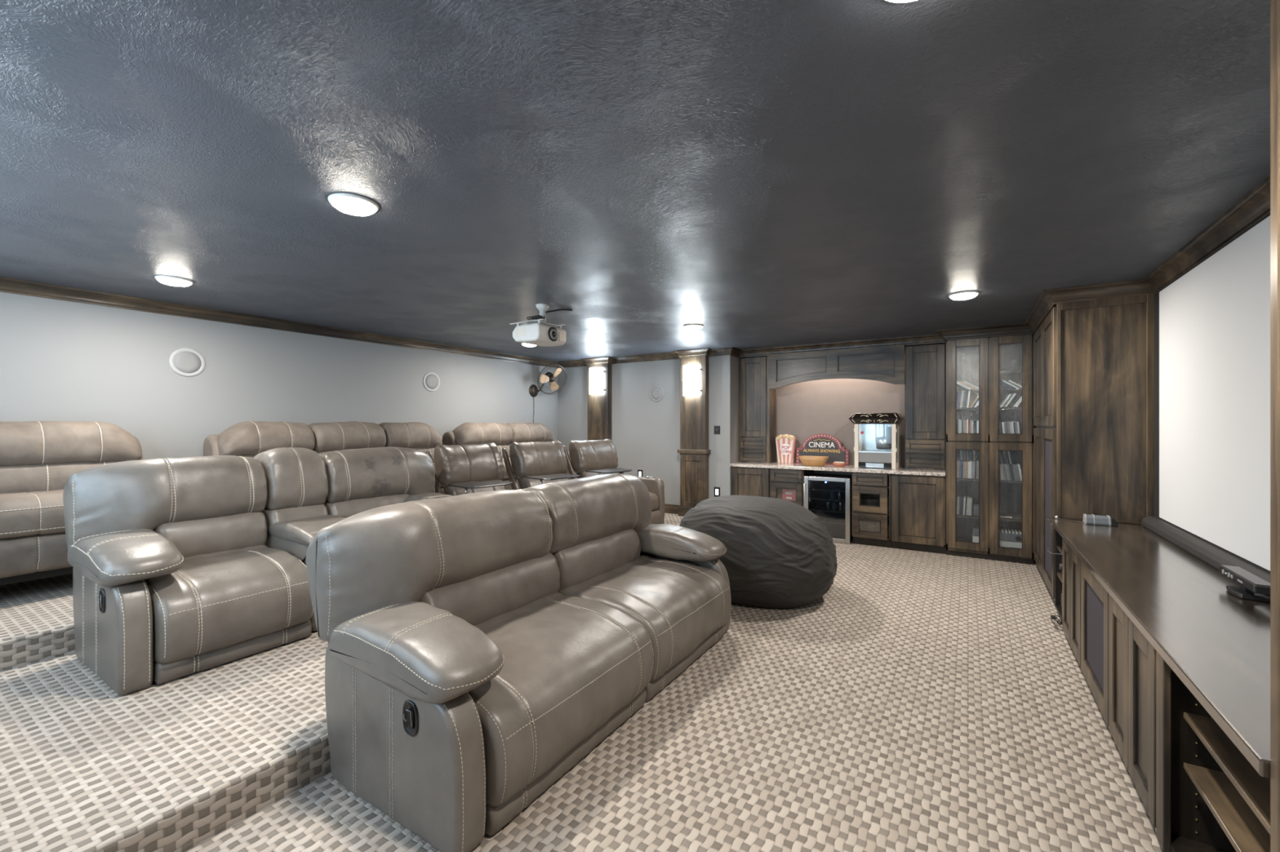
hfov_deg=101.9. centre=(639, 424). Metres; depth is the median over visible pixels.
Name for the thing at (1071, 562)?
base cabinet
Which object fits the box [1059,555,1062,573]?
receiver
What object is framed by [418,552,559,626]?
lumbar cushion
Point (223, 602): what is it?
seat cushion
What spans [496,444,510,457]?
lumbar cushion
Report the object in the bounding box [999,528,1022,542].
books
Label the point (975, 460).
case
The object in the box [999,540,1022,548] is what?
carton
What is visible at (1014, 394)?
case
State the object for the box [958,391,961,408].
case
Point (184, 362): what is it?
grille
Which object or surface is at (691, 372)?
wall sconce
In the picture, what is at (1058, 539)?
base cabinet
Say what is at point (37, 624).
carpeted riser
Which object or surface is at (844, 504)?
drink can
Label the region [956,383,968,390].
case
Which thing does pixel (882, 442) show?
kettle
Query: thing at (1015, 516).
shelf
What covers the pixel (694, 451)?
pilaster
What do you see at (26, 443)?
cushion
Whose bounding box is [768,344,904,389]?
valance
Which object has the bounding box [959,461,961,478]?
case
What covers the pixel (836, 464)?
dish
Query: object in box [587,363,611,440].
pilaster
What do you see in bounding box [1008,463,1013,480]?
case
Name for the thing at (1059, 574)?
shelf
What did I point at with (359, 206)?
diffuser
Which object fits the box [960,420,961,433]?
case
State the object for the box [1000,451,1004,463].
case
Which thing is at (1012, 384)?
case
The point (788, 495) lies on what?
print
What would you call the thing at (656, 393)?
grille
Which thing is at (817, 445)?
sign
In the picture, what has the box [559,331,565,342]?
vent
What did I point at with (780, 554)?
bean bag
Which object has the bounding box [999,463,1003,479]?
case
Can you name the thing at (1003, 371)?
shelf
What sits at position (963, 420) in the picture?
case
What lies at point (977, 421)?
case
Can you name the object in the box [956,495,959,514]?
case
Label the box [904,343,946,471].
upper cabinet
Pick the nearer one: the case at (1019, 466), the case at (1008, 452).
the case at (1019, 466)
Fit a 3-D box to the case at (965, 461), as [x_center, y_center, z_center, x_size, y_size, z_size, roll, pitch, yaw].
[3.573,0.495,5.694,0.014,0.180,0.135,1,1,32]
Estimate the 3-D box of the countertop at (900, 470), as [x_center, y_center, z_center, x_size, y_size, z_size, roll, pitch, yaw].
[2.422,0.545,6.547,2.495,0.040,0.585,0,0,32]
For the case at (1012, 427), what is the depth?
5.41 m
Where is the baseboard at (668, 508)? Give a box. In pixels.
[664,503,679,514]
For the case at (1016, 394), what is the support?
on the media cabinet at (982, 362)
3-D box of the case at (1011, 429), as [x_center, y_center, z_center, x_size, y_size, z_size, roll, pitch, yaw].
[3.911,0.038,5.477,0.024,0.131,0.135,0,0,32]
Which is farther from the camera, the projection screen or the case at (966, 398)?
the case at (966, 398)
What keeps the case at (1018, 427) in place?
on the media cabinet at (982, 362)
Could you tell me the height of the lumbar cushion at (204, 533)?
0.320 m
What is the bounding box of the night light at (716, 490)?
[715,488,718,495]
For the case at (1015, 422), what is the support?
on the media cabinet at (982, 362)
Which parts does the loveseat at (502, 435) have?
panel, footrest panel, arm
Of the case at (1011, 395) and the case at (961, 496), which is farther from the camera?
the case at (961, 496)
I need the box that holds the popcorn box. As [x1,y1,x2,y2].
[775,434,795,463]
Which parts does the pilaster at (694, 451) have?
panel, frame, molding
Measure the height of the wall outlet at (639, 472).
0.130 m
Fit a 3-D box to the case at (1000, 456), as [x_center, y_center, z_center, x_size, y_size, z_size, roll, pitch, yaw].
[3.929,0.368,5.653,0.044,0.185,0.135,0,0,32]
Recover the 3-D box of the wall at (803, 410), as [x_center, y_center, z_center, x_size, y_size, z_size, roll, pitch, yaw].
[3.238,0.253,6.447,4.020,2.555,0.120,0,0,32]
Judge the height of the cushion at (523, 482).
0.372 m
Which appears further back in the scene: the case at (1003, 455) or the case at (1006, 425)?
the case at (1003, 455)
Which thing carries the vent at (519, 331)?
attached to the projector
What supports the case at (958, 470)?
on the media cabinet at (982, 362)
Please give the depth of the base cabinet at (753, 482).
6.84 m
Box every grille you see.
[173,351,201,373]
[425,374,438,389]
[651,387,662,399]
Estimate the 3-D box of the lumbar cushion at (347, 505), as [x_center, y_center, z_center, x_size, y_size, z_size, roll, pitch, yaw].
[-2.172,0.704,4.109,0.328,0.327,0.656,0,0,32]
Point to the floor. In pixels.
(925, 701)
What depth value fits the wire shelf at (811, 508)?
6.64 m
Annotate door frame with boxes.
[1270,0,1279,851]
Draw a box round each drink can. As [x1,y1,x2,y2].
[825,501,830,510]
[830,491,835,499]
[831,502,836,511]
[837,492,842,499]
[838,502,843,511]
[843,502,845,511]
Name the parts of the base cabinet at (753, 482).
panel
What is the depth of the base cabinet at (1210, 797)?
1.69 m
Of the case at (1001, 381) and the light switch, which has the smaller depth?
the case at (1001, 381)
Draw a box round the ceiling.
[0,0,1270,361]
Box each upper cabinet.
[738,356,775,463]
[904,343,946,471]
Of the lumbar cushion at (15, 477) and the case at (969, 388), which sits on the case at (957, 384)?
the case at (969, 388)
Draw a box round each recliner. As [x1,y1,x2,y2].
[425,442,513,496]
[502,440,579,489]
[562,439,664,524]
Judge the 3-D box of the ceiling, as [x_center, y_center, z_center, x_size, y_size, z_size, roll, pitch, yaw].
[-0.072,-1.085,4.039,7.440,0.120,8.050,0,0,32]
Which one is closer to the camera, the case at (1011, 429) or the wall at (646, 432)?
the case at (1011, 429)
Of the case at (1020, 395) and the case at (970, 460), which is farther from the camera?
the case at (970, 460)
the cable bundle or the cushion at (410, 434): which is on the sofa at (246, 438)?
the cushion at (410, 434)
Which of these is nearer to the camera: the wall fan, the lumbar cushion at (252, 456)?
the lumbar cushion at (252, 456)
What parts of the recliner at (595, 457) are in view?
arm, footrest panel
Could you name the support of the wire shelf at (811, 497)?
attached to the beverage cooler
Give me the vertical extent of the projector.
0.337 m
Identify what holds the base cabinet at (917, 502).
on the floor
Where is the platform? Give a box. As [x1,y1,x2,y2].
[0,512,683,851]
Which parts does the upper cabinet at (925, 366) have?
drawer, panel, drawer, panel, panel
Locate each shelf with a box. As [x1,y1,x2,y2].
[808,486,845,492]
[808,495,845,502]
[808,506,845,513]
[821,517,845,524]
[956,407,978,410]
[956,477,1022,484]
[956,511,1022,522]
[999,367,1022,373]
[999,407,1022,410]
[1057,546,1062,554]
[1057,572,1062,582]
[1183,711,1270,834]
[1183,762,1270,851]
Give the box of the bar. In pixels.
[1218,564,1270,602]
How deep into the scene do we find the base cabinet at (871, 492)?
6.09 m
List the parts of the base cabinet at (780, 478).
drawer, drawer, panel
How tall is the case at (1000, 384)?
0.102 m
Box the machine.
[848,413,904,469]
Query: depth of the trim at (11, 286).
5.77 m
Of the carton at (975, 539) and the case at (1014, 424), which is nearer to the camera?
the case at (1014, 424)
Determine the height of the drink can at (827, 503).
0.100 m
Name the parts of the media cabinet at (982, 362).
door, door, door, door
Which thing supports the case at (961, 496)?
on the media cabinet at (982, 362)
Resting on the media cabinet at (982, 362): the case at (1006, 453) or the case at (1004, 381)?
the case at (1006, 453)
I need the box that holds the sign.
[795,434,848,465]
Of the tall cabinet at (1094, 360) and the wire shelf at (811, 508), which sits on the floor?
the tall cabinet at (1094, 360)
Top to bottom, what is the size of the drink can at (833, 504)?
0.100 m
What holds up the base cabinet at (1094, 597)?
on the floor
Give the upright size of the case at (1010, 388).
0.106 m
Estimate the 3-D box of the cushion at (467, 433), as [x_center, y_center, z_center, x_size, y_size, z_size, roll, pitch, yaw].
[-2.098,0.139,6.868,0.389,0.334,0.837,0,0,32]
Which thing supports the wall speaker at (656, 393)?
attached to the wall at (646, 432)
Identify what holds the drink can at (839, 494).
in the beverage cooler
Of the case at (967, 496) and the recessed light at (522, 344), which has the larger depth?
the recessed light at (522, 344)
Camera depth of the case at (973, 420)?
5.59 m
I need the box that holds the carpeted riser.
[0,573,75,671]
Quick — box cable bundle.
[1050,615,1062,628]
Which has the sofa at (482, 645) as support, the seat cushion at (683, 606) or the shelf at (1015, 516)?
the seat cushion at (683, 606)
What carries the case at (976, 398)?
on the media cabinet at (982, 362)
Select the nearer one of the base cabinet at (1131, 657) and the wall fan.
the base cabinet at (1131, 657)
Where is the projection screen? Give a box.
[1141,212,1270,597]
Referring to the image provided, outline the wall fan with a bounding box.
[528,364,567,422]
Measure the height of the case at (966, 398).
0.179 m
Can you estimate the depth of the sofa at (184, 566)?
2.90 m
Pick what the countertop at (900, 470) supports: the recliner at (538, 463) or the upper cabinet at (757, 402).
the upper cabinet at (757, 402)
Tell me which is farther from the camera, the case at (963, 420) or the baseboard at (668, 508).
the baseboard at (668, 508)
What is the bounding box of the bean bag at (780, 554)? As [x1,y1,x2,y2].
[679,495,837,608]
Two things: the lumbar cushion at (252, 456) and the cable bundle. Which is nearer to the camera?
the cable bundle
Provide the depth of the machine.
6.24 m
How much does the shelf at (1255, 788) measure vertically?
0.018 m
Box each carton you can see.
[972,533,978,542]
[973,504,978,515]
[973,525,978,536]
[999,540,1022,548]
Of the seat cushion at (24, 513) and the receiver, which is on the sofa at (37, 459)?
the seat cushion at (24, 513)
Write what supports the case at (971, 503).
on the media cabinet at (982, 362)
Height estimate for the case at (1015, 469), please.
0.162 m
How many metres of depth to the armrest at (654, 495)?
6.06 m
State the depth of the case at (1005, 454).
5.58 m
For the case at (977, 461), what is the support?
on the media cabinet at (982, 362)
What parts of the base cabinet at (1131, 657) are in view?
door, panel, door, panel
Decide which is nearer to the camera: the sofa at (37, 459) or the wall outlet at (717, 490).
the sofa at (37, 459)
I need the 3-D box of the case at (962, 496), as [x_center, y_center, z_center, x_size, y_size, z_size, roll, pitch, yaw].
[3.551,0.890,5.709,0.024,0.186,0.135,0,0,32]
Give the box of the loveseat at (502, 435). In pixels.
[442,422,572,489]
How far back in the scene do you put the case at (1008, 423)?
5.43 m
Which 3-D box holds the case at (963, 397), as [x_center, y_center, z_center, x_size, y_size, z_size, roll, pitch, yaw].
[3.556,-0.275,5.702,0.033,0.186,0.135,0,0,32]
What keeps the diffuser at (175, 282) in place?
attached to the recessed light at (173, 281)
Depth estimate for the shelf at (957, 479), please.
5.45 m
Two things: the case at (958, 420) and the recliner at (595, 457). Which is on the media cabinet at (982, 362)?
the case at (958, 420)
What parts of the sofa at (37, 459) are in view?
footrest panel, panel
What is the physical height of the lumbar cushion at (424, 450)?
0.295 m
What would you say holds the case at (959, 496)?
on the media cabinet at (982, 362)
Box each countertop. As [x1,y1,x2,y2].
[730,462,946,476]
[1049,518,1270,778]
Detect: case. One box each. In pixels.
[956,382,971,390]
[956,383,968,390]
[956,391,959,408]
[956,420,958,433]
[956,460,958,478]
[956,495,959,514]
[957,460,959,478]
[958,381,973,390]
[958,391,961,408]
[958,420,959,433]
[958,496,960,514]
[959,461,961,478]
[960,381,977,390]
[960,391,963,408]
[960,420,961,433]
[960,460,963,478]
[960,496,962,514]
[961,391,964,408]
[961,420,963,433]
[961,496,964,515]
[962,460,964,478]
[963,391,966,408]
[963,420,964,433]
[963,496,965,515]
[964,381,978,389]
[964,391,968,408]
[964,420,966,433]
[964,461,966,478]
[964,496,967,515]
[966,391,970,408]
[966,420,968,433]
[966,460,968,478]
[966,496,968,515]
[968,420,969,433]
[968,461,969,478]
[968,497,970,515]
[969,420,971,433]
[969,460,971,478]
[969,497,972,515]
[970,395,978,407]
[971,420,973,433]
[971,461,973,478]
[973,420,974,433]
[973,461,974,479]
[974,421,976,433]
[974,460,976,479]
[976,420,978,433]
[976,460,978,479]
[999,380,1015,390]
[999,382,1012,390]
[999,383,1009,390]
[999,394,1008,407]
[999,451,1002,463]
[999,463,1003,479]
[1000,394,1011,407]
[1000,422,1002,433]
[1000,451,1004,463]
[1000,463,1005,479]
[1001,422,1004,433]
[1002,380,1018,390]
[1002,393,1013,407]
[1002,451,1006,463]
[1002,463,1007,479]
[1004,379,1022,390]
[1004,393,1016,407]
[1004,422,1006,433]
[1004,451,1008,463]
[1004,463,1008,479]
[1005,422,1008,433]
[1005,451,1009,463]
[1006,393,1017,407]
[1006,463,1011,480]
[1007,421,1010,433]
[1007,451,1011,463]
[1008,380,1022,387]
[1008,422,1012,433]
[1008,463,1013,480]
[1009,463,1014,480]
[1010,394,1022,407]
[1010,421,1013,433]
[1011,463,1017,480]
[1013,395,1022,407]
[1013,421,1016,433]
[1013,464,1018,480]
[1014,421,1017,433]
[1015,464,1020,480]
[1017,422,1019,433]
[1017,463,1022,480]
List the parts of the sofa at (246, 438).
panel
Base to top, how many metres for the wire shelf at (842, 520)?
0.008 m
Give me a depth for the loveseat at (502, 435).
6.88 m
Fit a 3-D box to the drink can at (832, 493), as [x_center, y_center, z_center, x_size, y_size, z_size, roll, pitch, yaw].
[2.387,0.881,6.430,0.058,0.090,0.058,0,0,32]
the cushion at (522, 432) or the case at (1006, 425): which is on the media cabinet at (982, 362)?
the case at (1006, 425)
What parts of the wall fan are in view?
wall plate, blade, motor, blade, blade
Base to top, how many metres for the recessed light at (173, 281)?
0.041 m
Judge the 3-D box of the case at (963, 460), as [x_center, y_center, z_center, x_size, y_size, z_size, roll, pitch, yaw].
[3.560,0.493,5.703,0.014,0.184,0.135,1,1,32]
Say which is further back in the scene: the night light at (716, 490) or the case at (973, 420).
the night light at (716, 490)
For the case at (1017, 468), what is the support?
on the media cabinet at (982, 362)
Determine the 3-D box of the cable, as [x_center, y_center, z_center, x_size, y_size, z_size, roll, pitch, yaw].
[-0.716,-0.994,4.560,0.253,0.061,0.022,0,0,-29]
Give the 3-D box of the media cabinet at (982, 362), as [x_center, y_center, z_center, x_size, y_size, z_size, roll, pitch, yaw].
[3.803,0.253,5.676,0.766,2.355,0.540,0,0,32]
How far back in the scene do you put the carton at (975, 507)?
5.59 m
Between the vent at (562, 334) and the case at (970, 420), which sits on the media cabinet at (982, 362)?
the case at (970, 420)
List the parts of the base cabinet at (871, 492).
drawer, drawer, drawer, panel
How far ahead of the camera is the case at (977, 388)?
5.62 m
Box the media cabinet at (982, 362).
[946,333,1033,564]
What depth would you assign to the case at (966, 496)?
5.63 m
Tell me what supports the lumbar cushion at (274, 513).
on the sofa at (184, 566)
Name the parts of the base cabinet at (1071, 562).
door, panel, door, panel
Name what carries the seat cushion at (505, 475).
on the loveseat at (502, 435)
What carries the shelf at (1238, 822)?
attached to the base cabinet at (1210, 797)
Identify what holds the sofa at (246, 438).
on the carpeted riser
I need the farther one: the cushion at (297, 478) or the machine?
the machine
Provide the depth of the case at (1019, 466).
5.38 m
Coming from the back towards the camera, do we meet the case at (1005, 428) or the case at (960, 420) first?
the case at (960, 420)
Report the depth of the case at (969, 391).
5.62 m
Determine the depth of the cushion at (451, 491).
4.85 m
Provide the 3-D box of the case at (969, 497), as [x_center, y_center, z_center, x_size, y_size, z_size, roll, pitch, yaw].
[3.599,0.890,5.673,0.024,0.185,0.135,0,0,32]
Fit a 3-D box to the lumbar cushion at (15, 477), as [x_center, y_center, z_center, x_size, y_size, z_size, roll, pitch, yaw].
[-4.067,0.380,3.673,0.265,0.296,0.772,0,0,32]
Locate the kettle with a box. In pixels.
[875,436,891,449]
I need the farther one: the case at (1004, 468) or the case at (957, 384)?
the case at (957, 384)
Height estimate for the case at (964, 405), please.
0.179 m
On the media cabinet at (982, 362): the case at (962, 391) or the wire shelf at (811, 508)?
the case at (962, 391)
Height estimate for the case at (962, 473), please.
0.186 m
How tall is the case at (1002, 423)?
0.130 m
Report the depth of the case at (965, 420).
5.63 m
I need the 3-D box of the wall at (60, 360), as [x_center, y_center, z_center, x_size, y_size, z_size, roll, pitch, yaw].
[-3.277,0.253,5.670,0.120,2.555,7.180,0,0,32]
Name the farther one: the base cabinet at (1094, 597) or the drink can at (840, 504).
the drink can at (840, 504)
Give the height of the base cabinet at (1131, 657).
0.674 m
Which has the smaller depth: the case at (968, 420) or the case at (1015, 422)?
the case at (1015, 422)
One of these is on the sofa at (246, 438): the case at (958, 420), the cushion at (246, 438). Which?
the cushion at (246, 438)
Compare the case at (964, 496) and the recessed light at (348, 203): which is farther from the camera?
the case at (964, 496)
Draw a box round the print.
[785,492,791,499]
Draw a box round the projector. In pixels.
[509,303,565,346]
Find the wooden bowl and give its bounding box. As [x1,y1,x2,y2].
[798,456,828,466]
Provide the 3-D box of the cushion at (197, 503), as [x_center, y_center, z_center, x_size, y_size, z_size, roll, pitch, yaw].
[-2.835,0.464,3.154,0.413,0.527,0.856,0,0,32]
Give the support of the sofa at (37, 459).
on the carpeted riser
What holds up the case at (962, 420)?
on the media cabinet at (982, 362)
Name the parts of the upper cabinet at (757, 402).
panel, panel, panel, drawer, drawer, door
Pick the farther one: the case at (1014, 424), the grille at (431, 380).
the grille at (431, 380)
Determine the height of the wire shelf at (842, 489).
0.008 m
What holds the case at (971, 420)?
on the media cabinet at (982, 362)
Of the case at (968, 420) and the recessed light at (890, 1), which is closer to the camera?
the recessed light at (890, 1)
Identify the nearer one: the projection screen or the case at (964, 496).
the projection screen
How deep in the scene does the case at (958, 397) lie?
5.67 m
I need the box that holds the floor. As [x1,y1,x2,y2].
[182,540,1163,851]
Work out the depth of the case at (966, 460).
5.63 m
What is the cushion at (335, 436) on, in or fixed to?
on the sofa at (246, 438)
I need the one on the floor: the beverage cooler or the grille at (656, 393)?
the beverage cooler
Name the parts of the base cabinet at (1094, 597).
cloth panel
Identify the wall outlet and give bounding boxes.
[637,469,642,476]
[714,487,719,497]
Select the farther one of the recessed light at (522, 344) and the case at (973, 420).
the recessed light at (522, 344)
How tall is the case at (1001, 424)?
0.132 m
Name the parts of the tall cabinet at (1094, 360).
door, door, panel, panel, panel, panel, door, door, scribe molding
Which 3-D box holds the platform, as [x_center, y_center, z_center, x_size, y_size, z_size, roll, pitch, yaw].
[-1.135,1.363,4.267,2.040,0.175,7.100,0,0,32]
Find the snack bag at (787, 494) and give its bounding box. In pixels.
[782,488,795,501]
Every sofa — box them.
[0,421,142,585]
[62,446,452,695]
[203,421,444,493]
[306,473,731,851]
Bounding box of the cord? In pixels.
[1045,517,1084,529]
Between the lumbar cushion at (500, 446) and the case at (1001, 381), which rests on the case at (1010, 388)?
the case at (1001, 381)
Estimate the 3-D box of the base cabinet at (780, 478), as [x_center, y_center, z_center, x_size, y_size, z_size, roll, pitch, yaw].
[1.997,0.998,6.818,0.430,0.865,0.540,0,0,32]
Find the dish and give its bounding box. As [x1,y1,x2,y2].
[832,462,845,466]
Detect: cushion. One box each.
[0,421,142,466]
[0,461,122,493]
[0,489,65,538]
[62,455,266,551]
[144,545,313,664]
[153,511,266,557]
[217,421,315,456]
[237,455,255,457]
[253,447,328,510]
[262,503,328,546]
[308,421,386,452]
[318,446,435,503]
[324,493,409,518]
[378,422,442,448]
[410,447,435,462]
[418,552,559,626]
[443,480,505,496]
[452,422,512,445]
[468,591,653,806]
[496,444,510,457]
[502,457,516,479]
[506,422,553,443]
[517,473,568,488]
[551,528,640,592]
[559,554,731,681]
[576,468,618,478]
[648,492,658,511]
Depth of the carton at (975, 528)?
5.59 m
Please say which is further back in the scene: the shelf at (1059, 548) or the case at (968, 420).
the case at (968, 420)
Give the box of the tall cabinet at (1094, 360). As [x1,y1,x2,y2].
[1033,293,1154,599]
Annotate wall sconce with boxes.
[589,367,604,394]
[683,364,701,395]
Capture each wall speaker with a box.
[168,347,205,377]
[422,372,439,391]
[649,385,663,401]
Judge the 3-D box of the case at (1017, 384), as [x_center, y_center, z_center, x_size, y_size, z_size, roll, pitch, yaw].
[3.967,-0.417,5.465,0.145,0.104,0.135,0,0,32]
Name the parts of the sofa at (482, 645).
arm panel, release lever, footrest panel, footrest panel, arm panel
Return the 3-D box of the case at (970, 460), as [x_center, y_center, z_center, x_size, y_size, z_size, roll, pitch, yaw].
[3.611,0.491,5.667,0.014,0.188,0.135,1,1,32]
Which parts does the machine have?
drawer plate, sill rail, panel, panel, kettle rod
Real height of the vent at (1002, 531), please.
0.021 m
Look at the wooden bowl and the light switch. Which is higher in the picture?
the light switch
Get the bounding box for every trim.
[0,276,945,368]
[937,175,1270,343]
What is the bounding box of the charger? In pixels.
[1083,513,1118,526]
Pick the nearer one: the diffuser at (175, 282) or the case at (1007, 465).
the diffuser at (175, 282)
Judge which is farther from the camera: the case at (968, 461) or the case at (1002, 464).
the case at (968, 461)
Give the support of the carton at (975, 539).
in the media cabinet at (982, 362)
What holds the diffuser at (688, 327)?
attached to the recessed light at (689, 326)
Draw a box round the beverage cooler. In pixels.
[803,473,852,544]
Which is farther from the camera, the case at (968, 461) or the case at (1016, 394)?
the case at (968, 461)
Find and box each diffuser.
[156,277,191,286]
[331,197,375,216]
[684,325,702,330]
[950,293,977,300]
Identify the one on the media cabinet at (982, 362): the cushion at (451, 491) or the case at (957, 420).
the case at (957, 420)
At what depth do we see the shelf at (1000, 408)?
5.44 m
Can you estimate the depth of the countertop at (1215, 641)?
1.91 m
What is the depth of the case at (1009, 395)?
5.45 m
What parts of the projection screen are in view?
rail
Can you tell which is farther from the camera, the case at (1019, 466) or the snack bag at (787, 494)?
the snack bag at (787, 494)
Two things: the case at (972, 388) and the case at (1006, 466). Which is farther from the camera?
the case at (972, 388)
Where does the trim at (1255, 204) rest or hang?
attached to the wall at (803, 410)
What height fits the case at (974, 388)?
0.101 m
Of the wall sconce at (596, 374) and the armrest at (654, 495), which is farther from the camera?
the wall sconce at (596, 374)
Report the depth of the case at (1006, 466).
5.44 m
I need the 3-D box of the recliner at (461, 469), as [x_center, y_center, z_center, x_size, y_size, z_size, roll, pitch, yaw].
[-1.415,0.730,4.861,1.052,1.089,0.834,0,0,38]
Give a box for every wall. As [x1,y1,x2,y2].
[0,292,557,459]
[557,355,746,505]
[747,331,1035,475]
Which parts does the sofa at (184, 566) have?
release lever, arm panel, footrest panel, console lid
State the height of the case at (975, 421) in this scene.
0.143 m
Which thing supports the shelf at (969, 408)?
attached to the media cabinet at (982, 362)
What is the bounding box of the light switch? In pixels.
[714,426,719,434]
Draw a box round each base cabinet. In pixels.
[731,466,769,497]
[769,468,813,506]
[852,472,891,547]
[890,474,946,554]
[1054,528,1062,619]
[1062,537,1080,666]
[1080,560,1108,726]
[1108,594,1155,827]
[1155,650,1270,851]
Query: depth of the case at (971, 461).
5.61 m
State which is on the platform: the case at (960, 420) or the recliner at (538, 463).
the recliner at (538, 463)
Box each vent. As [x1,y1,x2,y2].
[515,327,525,337]
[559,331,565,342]
[999,528,1021,534]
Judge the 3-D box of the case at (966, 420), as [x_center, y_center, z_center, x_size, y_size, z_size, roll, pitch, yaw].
[3.588,0.028,5.685,0.014,0.150,0.135,0,0,32]
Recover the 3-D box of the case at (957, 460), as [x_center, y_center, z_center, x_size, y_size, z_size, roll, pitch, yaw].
[3.508,0.493,5.737,0.014,0.184,0.135,1,1,32]
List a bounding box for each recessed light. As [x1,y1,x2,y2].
[154,275,194,286]
[327,192,378,216]
[520,342,536,346]
[683,324,703,330]
[884,0,916,3]
[948,290,979,300]
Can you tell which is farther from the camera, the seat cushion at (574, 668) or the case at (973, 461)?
the case at (973, 461)
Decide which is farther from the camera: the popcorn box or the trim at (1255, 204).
the popcorn box
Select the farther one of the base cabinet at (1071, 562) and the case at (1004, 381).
the case at (1004, 381)
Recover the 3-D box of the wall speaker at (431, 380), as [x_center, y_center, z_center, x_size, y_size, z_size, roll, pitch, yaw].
[-2.634,-0.540,6.565,0.010,0.250,0.250,0,0,32]
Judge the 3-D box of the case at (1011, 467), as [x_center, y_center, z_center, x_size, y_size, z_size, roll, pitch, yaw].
[3.925,0.501,5.469,0.038,0.169,0.135,0,0,32]
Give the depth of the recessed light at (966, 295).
4.02 m
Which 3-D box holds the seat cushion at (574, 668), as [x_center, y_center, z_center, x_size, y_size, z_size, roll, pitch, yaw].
[-0.489,1.149,2.364,0.725,0.436,1.015,0,0,32]
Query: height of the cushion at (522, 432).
0.330 m
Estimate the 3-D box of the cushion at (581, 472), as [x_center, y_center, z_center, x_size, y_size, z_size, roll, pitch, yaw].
[-0.480,0.706,6.366,0.302,0.366,0.590,0,0,42]
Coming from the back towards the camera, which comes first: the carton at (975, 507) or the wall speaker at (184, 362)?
the carton at (975, 507)
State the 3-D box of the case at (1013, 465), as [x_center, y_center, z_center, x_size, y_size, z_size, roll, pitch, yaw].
[3.938,0.502,5.460,0.038,0.166,0.135,0,0,32]
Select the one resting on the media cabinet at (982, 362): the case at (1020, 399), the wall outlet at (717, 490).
the case at (1020, 399)
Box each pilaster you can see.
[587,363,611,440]
[676,355,711,516]
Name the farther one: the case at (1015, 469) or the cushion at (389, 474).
the case at (1015, 469)
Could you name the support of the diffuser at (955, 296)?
attached to the recessed light at (966, 295)
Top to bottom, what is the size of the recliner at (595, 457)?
1.087 m
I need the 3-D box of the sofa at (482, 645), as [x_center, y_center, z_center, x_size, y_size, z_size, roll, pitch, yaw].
[-0.365,0.902,2.871,1.058,1.103,2.352,0,0,32]
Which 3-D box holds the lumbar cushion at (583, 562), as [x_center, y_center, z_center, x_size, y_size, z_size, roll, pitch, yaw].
[-0.335,0.860,3.376,0.332,0.321,0.832,0,0,32]
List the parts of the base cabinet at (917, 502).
panel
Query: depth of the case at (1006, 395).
5.46 m
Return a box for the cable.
[545,308,572,313]
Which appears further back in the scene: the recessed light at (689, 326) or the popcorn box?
the popcorn box

